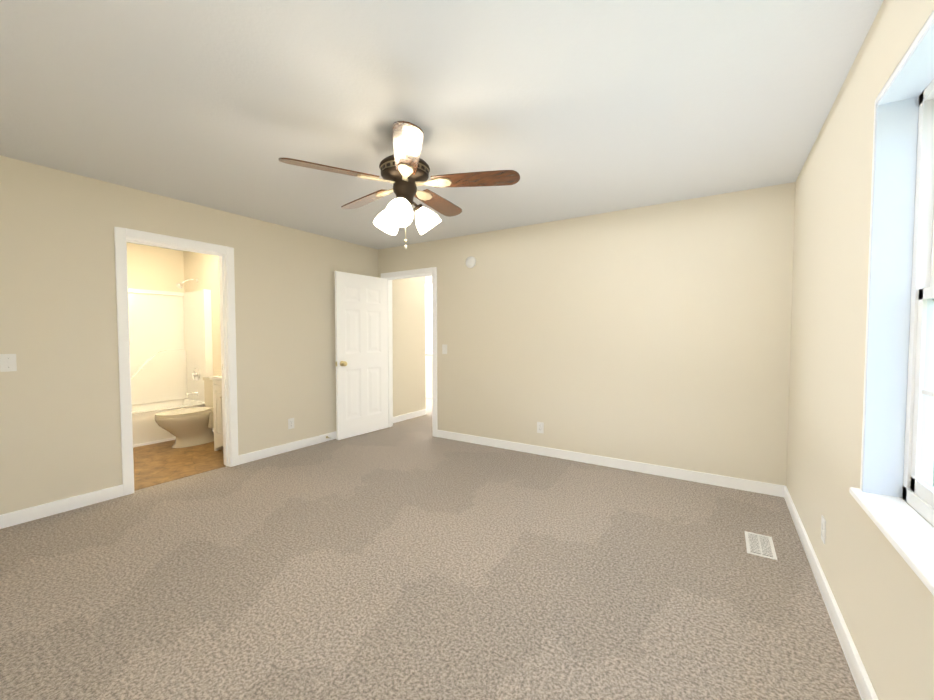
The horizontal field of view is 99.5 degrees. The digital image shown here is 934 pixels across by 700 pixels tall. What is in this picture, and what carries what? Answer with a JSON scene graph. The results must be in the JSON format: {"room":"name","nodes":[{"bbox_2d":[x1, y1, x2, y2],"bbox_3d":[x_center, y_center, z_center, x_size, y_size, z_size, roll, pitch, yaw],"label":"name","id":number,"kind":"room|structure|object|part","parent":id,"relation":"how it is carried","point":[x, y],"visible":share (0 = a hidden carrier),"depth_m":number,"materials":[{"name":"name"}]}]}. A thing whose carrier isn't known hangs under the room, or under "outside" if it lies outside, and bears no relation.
{"room":"empty bedroom","nodes":[
{"label":"empty bedroom","id":0,"kind":"room"},
{"bbox_2d":[127,243,183,292],"bbox_3d":[-4.412,-0.133,4.947,0.120,2.440,1.520,1,3,33],"label":"wall","id":1,"kind":"structure","parent":0,"point":[154,268],"depth_m":5.23,"materials":[{"name":"beige paint"}]},
{"bbox_2d":[133,432,225,490],"bbox_3d":[-3.390,1.108,4.336,2.310,0.004,1.520,1,3,33],"label":"bathroom floor","id":2,"kind":"structure","parent":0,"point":[158,463],"depth_m":3.96,"materials":[{"name":"brown tile"}]},
{"bbox_2d":[128,278,213,447],"bbox_3d":[-4.035,0.077,4.713,0.770,2.038,1.516,1,3,33],"label":"bathtub surround","id":3,"kind":"object","parent":2,"relation":"on","point":[171,355],"visible":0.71,"depth_m":5.22,"materials":[{"name":"white plastic"}]},
{"bbox_2d":[154,377,213,447],"bbox_3d":[-3.193,0.723,4.637,0.432,0.752,0.770,1,3,33],"label":"toilet","id":4,"kind":"object","parent":2,"relation":"on","point":[189,427],"visible":0.75,"depth_m":4.51,"materials":[{"name":"beige ceramic"}]},
{"bbox_2d":[209,375,222,450],"bbox_3d":[-2.446,0.644,4.337,0.583,0.936,0.466,1,3,33],"label":"bathroom vanity","id":5,"kind":"object","parent":2,"relation":"on","point":[217,413],"visible":0.17,"depth_m":4.26,"materials":[{"name":"white wood"}]},
{"bbox_2d":[183,251,221,375],"bbox_3d":[-3.026,-0.137,5.031,2.360,2.440,0.120,1,3,33],"label":"wall","id":6,"kind":"structure","parent":0,"point":[203,268],"depth_m":5.13,"materials":[{"name":"beige paint"}]},
{"bbox_2d":[0,155,425,514],"bbox_3d":[-2.213,-0.098,4.005,0.120,2.440,5.550,1,3,33],"label":"wall","id":7,"kind":"structure","parent":0,"point":[60,430],"depth_m":3.03,"materials":[{"name":"beige paint"}]},
{"bbox_2d":[0,354,16,371],"bbox_3d":[-3.029,0.084,2.611,0.018,0.116,0.072,1,3,33],"label":"light switch","id":8,"kind":"object","parent":7,"relation":"attached to","point":[8,363],"visible":1,"depth_m":2.61,"materials":[{"name":"white plastic"}]},
{"bbox_2d":[0,484,123,528],"bbox_3d":[-3.146,1.134,2.468,0.018,0.092,1.589,1,3,33],"label":"baseboard","id":9,"kind":"structure","parent":7,"relation":"attached to","point":[56,507],"depth_m":2.82,"materials":[{"name":"white wood"}]},
{"bbox_2d":[238,431,336,464],"bbox_3d":[-1.728,1.052,4.679,0.014,0.092,1.925,1,3,33],"label":"baseboard","id":10,"kind":"structure","parent":7,"relation":"attached to","point":[260,454],"depth_m":4.28,"materials":[{"name":"white wood"}]},
{"bbox_2d":[288,418,293,428],"bbox_3d":[-1.934,0.810,4.353,0.009,0.116,0.072,1,3,33],"label":"electrical outlet","id":11,"kind":"object","parent":7,"relation":"attached to","point":[290,423],"visible":1,"depth_m":4.35,"materials":[{"name":"white plastic"}]},
{"bbox_2d":[334,271,387,439],"bbox_3d":[-1.338,0.062,5.053,0.183,2.018,0.807,1,3,33],"label":"bedroom door","id":12,"kind":"structure","parent":7,"relation":"in","point":[361,352],"depth_m":4.99,"materials":[{"name":"white wood"}]},
{"bbox_2d":[393,409,425,422],"bbox_3d":[-0.900,1.003,5.967,0.014,0.092,0.900,1,3,33],"label":"baseboard","id":13,"kind":"structure","parent":7,"relation":"attached to","point":[407,416],"depth_m":6.00,"materials":[{"name":"white wood"}]},
{"bbox_2d":[425,281,431,351],"bbox_3d":[-0.488,-0.267,8.521,4.300,2.440,0.120,1,3,33],"label":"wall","id":14,"kind":"structure","parent":0,"point":[428,316],"depth_m":8.66,"materials":[{"name":"white"}]},
{"bbox_2d":[0,398,861,699],"bbox_3d":[-1.036,1.154,4.497,7.780,0.100,7.570,1,3,33],"label":"floor carpet","id":15,"kind":"object","parent":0,"point":[412,558],"visible":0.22,"depth_m":2.00,"materials":[{"name":"grey carpet"}]},
{"bbox_2d":[425,352,431,398],"bbox_3d":[-0.983,0.507,8.427,2.440,0.900,0.618,1,3,33],"label":"base cabinet","id":16,"kind":"object","parent":15,"relation":"on","point":[428,355],"visible":0.06,"depth_m":7.94,"materials":[{"name":"white wood"}]},
{"bbox_2d":[745,531,776,559],"bbox_3d":[1.777,1.179,2.399,0.140,0.008,0.300,1,3,33],"label":"air vent register","id":17,"kind":"object","parent":15,"relation":"on","point":[760,545],"visible":1,"depth_m":2.38,"materials":[{"name":"white metal"}]},
{"bbox_2d":[0,0,883,281],"bbox_3d":[-1.036,-1.384,4.401,7.780,0.100,7.570,1,3,33],"label":"ceiling","id":18,"kind":"structure","parent":0,"point":[566,109],"depth_m":1.94,"materials":[{"name":"white paint"}]},
{"bbox_2d":[278,121,519,248],"bbox_3d":[-0.361,-0.922,2.344,1.263,0.666,1.251,1,3,33],"label":"ceiling fan","id":19,"kind":"object","parent":18,"relation":"hanging from","point":[405,169],"depth_m":2.23,"materials":[{"name":"brown wood"}]},
{"bbox_3d":[-0.391,-0.770,2.327,0.375,0.165,0.410,1,3,33],"label":"ceiling fan shade","id":20,"kind":"part","parent":19,"relation":"part of","materials":[{"name":"white glass"}]},
{"bbox_2d":[378,182,794,485],"bbox_3d":[0.745,-0.108,4.262,4.580,2.440,0.120,1,3,33],"label":"wall","id":21,"kind":"structure","parent":0,"point":[658,334],"depth_m":3.68,"materials":[{"name":"beige paint"}]},
{"bbox_2d":[442,344,446,353],"bbox_3d":[-0.277,-0.009,4.840,0.072,0.116,0.018,1,3,33],"label":"light switch","id":22,"kind":"object","parent":21,"relation":"attached to","point":[444,348],"visible":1,"depth_m":4.84,"materials":[{"name":"white plastic"}]},
{"bbox_2d":[466,256,475,267],"bbox_3d":[0.038,-1.020,4.588,0.132,0.132,0.037,1,3,33],"label":"smoke detector","id":23,"kind":"object","parent":21,"relation":"attached to","point":[470,261],"visible":1,"depth_m":4.57,"materials":[{"name":"white plastic"}]},
{"bbox_2d":[537,422,543,433],"bbox_3d":[0.778,0.825,4.199,0.072,0.116,0.009,1,3,33],"label":"electrical outlet","id":24,"kind":"object","parent":21,"relation":"attached to","point":[540,427],"visible":1,"depth_m":4.19,"materials":[{"name":"white plastic"}]},
{"bbox_2d":[437,430,779,496],"bbox_3d":[1.046,1.076,4.031,3.395,0.092,0.018,1,3,33],"label":"baseboard","id":25,"kind":"structure","parent":21,"relation":"attached to","point":[695,476],"depth_m":3.72,"materials":[{"name":"white wood"}]},
{"bbox_2d":[786,0,933,699],"bbox_3d":[1.349,0.010,1.114,0.160,2.440,4.530,1,3,33],"label":"wall","id":26,"kind":"structure","parent":0,"point":[883,596],"depth_m":1.68,"materials":[{"name":"beige paint"}]},
{"bbox_2d":[821,515,825,543],"bbox_3d":[1.783,0.899,1.980,0.009,0.116,0.072,1,3,33],"label":"electrical outlet","id":27,"kind":"object","parent":26,"relation":"attached to","point":[823,528],"visible":1,"depth_m":1.97,"materials":[{"name":"white plastic"}]},
{"bbox_2d":[780,485,877,699],"bbox_3d":[1.315,1.180,1.266,0.022,0.092,4.384,1,3,33],"label":"baseboard","id":28,"kind":"structure","parent":26,"relation":"attached to","point":[866,691],"depth_m":1.72,"materials":[{"name":"white wood"}]},
{"bbox_2d":[849,11,933,595],"bbox_3d":[1.053,-0.147,0.674,0.190,1.452,1.810,1,3,33],"label":"window","id":29,"kind":"structure","parent":26,"relation":"in","point":[895,132],"depth_m":1.37,"materials":[{"name":"white paint"}]}
]}

